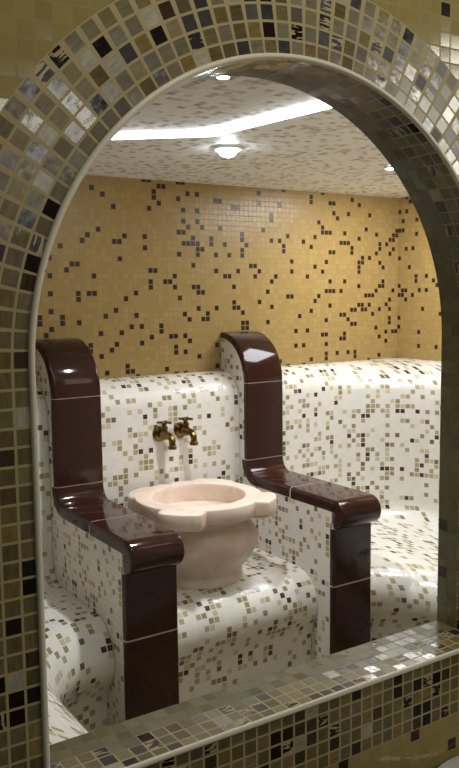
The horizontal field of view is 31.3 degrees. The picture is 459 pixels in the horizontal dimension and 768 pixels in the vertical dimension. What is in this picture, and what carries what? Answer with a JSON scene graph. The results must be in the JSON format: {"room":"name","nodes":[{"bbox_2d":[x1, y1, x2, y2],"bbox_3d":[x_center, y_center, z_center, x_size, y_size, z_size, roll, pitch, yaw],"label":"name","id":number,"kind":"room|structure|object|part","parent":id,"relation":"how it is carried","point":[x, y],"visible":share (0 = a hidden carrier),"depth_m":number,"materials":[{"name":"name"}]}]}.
{"room":"spa","nodes":[
{"label":"spa","id":0,"kind":"room"},
{"bbox_2d":[36,175,398,378],"bbox_3d":[-0.328,0.171,3.296,2.755,1.952,0.001,-5,7,-33],"label":"wall","id":1,"kind":"structure","parent":0,"point":[150,275],"depth_m":3.41,"materials":[{"name":"yellow tile"}]},
{"bbox_2d":[0,0,458,767],"bbox_3d":[0.150,0.137,1.260,4.800,2.450,0.112,-5,7,-33],"label":"wall","id":2,"kind":"structure","parent":0,"point":[70,70],"depth_m":1.11,"materials":[{"name":"multicoloured tile"}]},
{"bbox_2d":[28,53,458,767],"bbox_3d":[0.107,0.018,1.152,0.801,0.924,0.008,-5,7,-33],"label":"trim","id":3,"kind":"structure","parent":2,"relation":"attached to","point":[131,113],"depth_m":0.97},
{"bbox_2d":[86,76,409,197],"bbox_3d":[0.180,-0.719,2.400,2.755,0.001,1.898,-5,7,-33],"label":"ceiling","id":4,"kind":"structure","parent":0,"point":[323,151],"depth_m":2.52,"materials":[{"name":"tile"}]},
{"bbox_2d":[111,102,331,139],"bbox_3d":[-0.016,-0.676,2.085,1.475,0.012,0.318,3,7,31],"label":"ceiling light strip","id":5,"kind":"object","parent":4,"relation":"attached to","point":[320,106],"visible":0.52,"depth_m":2.19,"materials":[{"name":"white plastic"}]},
{"bbox_2d":[215,76,230,79],"bbox_3d":[-0.013,-0.632,1.680,0.033,0.010,0.033,-5,7,-33],"label":"recessed light","id":6,"kind":"object","parent":4,"relation":"in","point":[217,77],"visible":0.48,"depth_m":1.68,"materials":[{"name":"white glass"}]},
{"bbox_2d":[212,145,243,157],"bbox_3d":[-0.005,-0.714,2.525,0.099,0.031,0.099,-5,7,-33],"label":"recessed light","id":7,"kind":"object","parent":4,"relation":"in","point":[227,151],"visible":1,"depth_m":2.50,"materials":[{"name":"white glass"}]},
{"bbox_2d":[384,166,392,169],"bbox_3d":[0.578,-0.775,2.944,0.045,0.014,0.045,-5,7,-33],"label":"recessed light","id":8,"kind":"object","parent":4,"relation":"in","point":[385,167],"visible":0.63,"depth_m":2.93,"materials":[{"name":"white glass"}]},
{"bbox_2d":[397,197,441,360],"bbox_3d":[1.344,0.156,3.253,0.001,1.952,1.898,-5,7,-33],"label":"wall","id":9,"kind":"structure","parent":0,"point":[419,326],"depth_m":3.88,"materials":[{"name":"yellow tile"}]},
{"label":"floor","id":10,"kind":"structure","parent":0,"visible":0},
{"bbox_2d":[36,385,113,744],"bbox_3d":[-0.578,0.697,2.046,0.904,1.182,1.894,-5,7,-33],"label":"tiled bench","id":11,"kind":"object","parent":10,"relation":"on","point":[79,649],"visible":0.48,"depth_m":2.57,"materials":[{"name":"white tile"}]},
{"bbox_3d":[-0.581,0.422,2.016,0.904,0.628,1.894,-5,7,-33],"label":"backrest","id":12,"kind":"part","parent":11,"relation":"part of","materials":[{"name":"white tile"}]},
{"bbox_3d":[-0.478,1.010,2.060,0.766,0.554,1.756,-5,7,-33],"label":"seat","id":13,"kind":"part","parent":11,"relation":"part of","materials":[{"name":"white tile"}]},
{"bbox_2d":[35,338,184,725],"bbox_3d":[-0.426,0.532,2.796,0.186,1.343,0.787,-5,7,-33],"label":"divider","id":14,"kind":"object","parent":10,"relation":"on","point":[119,562],"visible":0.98,"depth_m":2.63,"materials":[{"name":"white tile"}]},
{"bbox_2d":[99,370,317,702],"bbox_3d":[-0.119,0.578,3.085,0.634,1.182,0.645,-5,7,-33],"label":"tiled bench","id":15,"kind":"object","parent":10,"relation":"on","point":[260,624],"visible":0.68,"depth_m":3.06,"materials":[{"name":"white tile"}]},
{"bbox_2d":[152,420,176,449],"bbox_3d":[-0.239,0.191,3.116,0.061,0.101,0.120,-5,7,-33],"label":"tap","id":16,"kind":"object","parent":15,"relation":"attached to","point":[160,433],"visible":1,"depth_m":3.12,"materials":[{"name":"gold metal"}]},
{"bbox_3d":[-0.249,0.165,3.128,0.028,0.044,0.028,-5,7,-33],"label":"valve stem","id":17,"kind":"part","parent":16,"relation":"part of","materials":[{"name":"gold metal"}]},
{"bbox_3d":[-0.249,0.147,3.126,0.046,0.015,0.046,-5,7,-33],"label":"cross handle","id":18,"kind":"part","parent":16,"relation":"part of","materials":[{"name":"gold metal"}]},
{"bbox_3d":[-0.236,0.209,3.113,0.040,0.066,0.108,-5,7,-33],"label":"spout","id":19,"kind":"part","parent":16,"relation":"part of","materials":[{"name":"gold metal"}]},
{"bbox_3d":[-0.261,0.281,3.266,0.634,0.628,0.138,-5,7,-33],"label":"backrest","id":20,"kind":"part","parent":15,"relation":"part of","materials":[{"name":"white tile"}]},
{"bbox_2d":[174,416,197,445],"bbox_3d":[-0.160,0.179,3.166,0.061,0.101,0.120,-5,7,-33],"label":"tap","id":21,"kind":"object","parent":15,"relation":"attached to","point":[181,429],"visible":1,"depth_m":3.17,"materials":[{"name":"gold metal"}]},
{"bbox_3d":[-0.170,0.152,3.178,0.028,0.044,0.028,-5,7,-33],"label":"valve stem","id":22,"kind":"part","parent":21,"relation":"part of","materials":[{"name":"gold metal"}]},
{"bbox_3d":[-0.170,0.135,3.176,0.046,0.015,0.046,-5,7,-33],"label":"cross handle","id":23,"kind":"part","parent":21,"relation":"part of","materials":[{"name":"gold metal"}]},
{"bbox_3d":[-0.157,0.197,3.163,0.040,0.066,0.108,-5,7,-33],"label":"spout","id":24,"kind":"part","parent":21,"relation":"part of","materials":[{"name":"gold metal"}]},
{"bbox_2d":[127,478,276,589],"bbox_3d":[-0.110,0.552,2.998,0.483,0.302,0.479,-5,7,-33],"label":"basin","id":25,"kind":"object","parent":15,"relation":"on","point":[212,518],"visible":0.86,"depth_m":2.86,"materials":[{"name":"beige stone"}]},
{"bbox_3d":[-0.078,0.896,3.061,0.634,0.554,0.507,-5,7,-33],"label":"seat","id":26,"kind":"part","parent":15,"relation":"part of","materials":[{"name":"white tile"}]},
{"bbox_2d":[220,331,380,659],"bbox_3d":[0.261,0.476,3.241,0.186,1.343,0.787,-5,7,-33],"label":"divider","id":27,"kind":"object","parent":10,"relation":"on","point":[320,527],"visible":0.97,"depth_m":3.07,"materials":[{"name":"white tile"}]},
{"bbox_2d":[281,358,440,641],"bbox_3d":[0.996,0.567,3.066,0.839,1.182,1.894,-5,7,-33],"label":"tiled bench","id":28,"kind":"object","parent":10,"relation":"on","point":[372,426],"visible":0.6,"depth_m":3.64,"materials":[{"name":"white tile"}]},
{"bbox_3d":[0.992,0.292,3.036,0.839,0.628,1.894,-5,7,-33],"label":"backrest","id":29,"kind":"part","parent":28,"relation":"part of","materials":[{"name":"white tile"}]},
{"bbox_3d":[0.979,0.890,3.005,0.701,0.554,1.756,-5,7,-33],"label":"seat","id":30,"kind":"part","parent":28,"relation":"part of","materials":[{"name":"white tile"}]},
{"bbox_2d":[438,756,458,767],"bbox_3d":[0.470,1.002,1.281,0.336,0.720,0.336,-5,7,-33],"label":"washbasin","id":31,"kind":"object","parent":10,"relation":"on","point":[454,762],"visible":1,"depth_m":1.36,"materials":[{"name":"white ceramic"}]}
]}

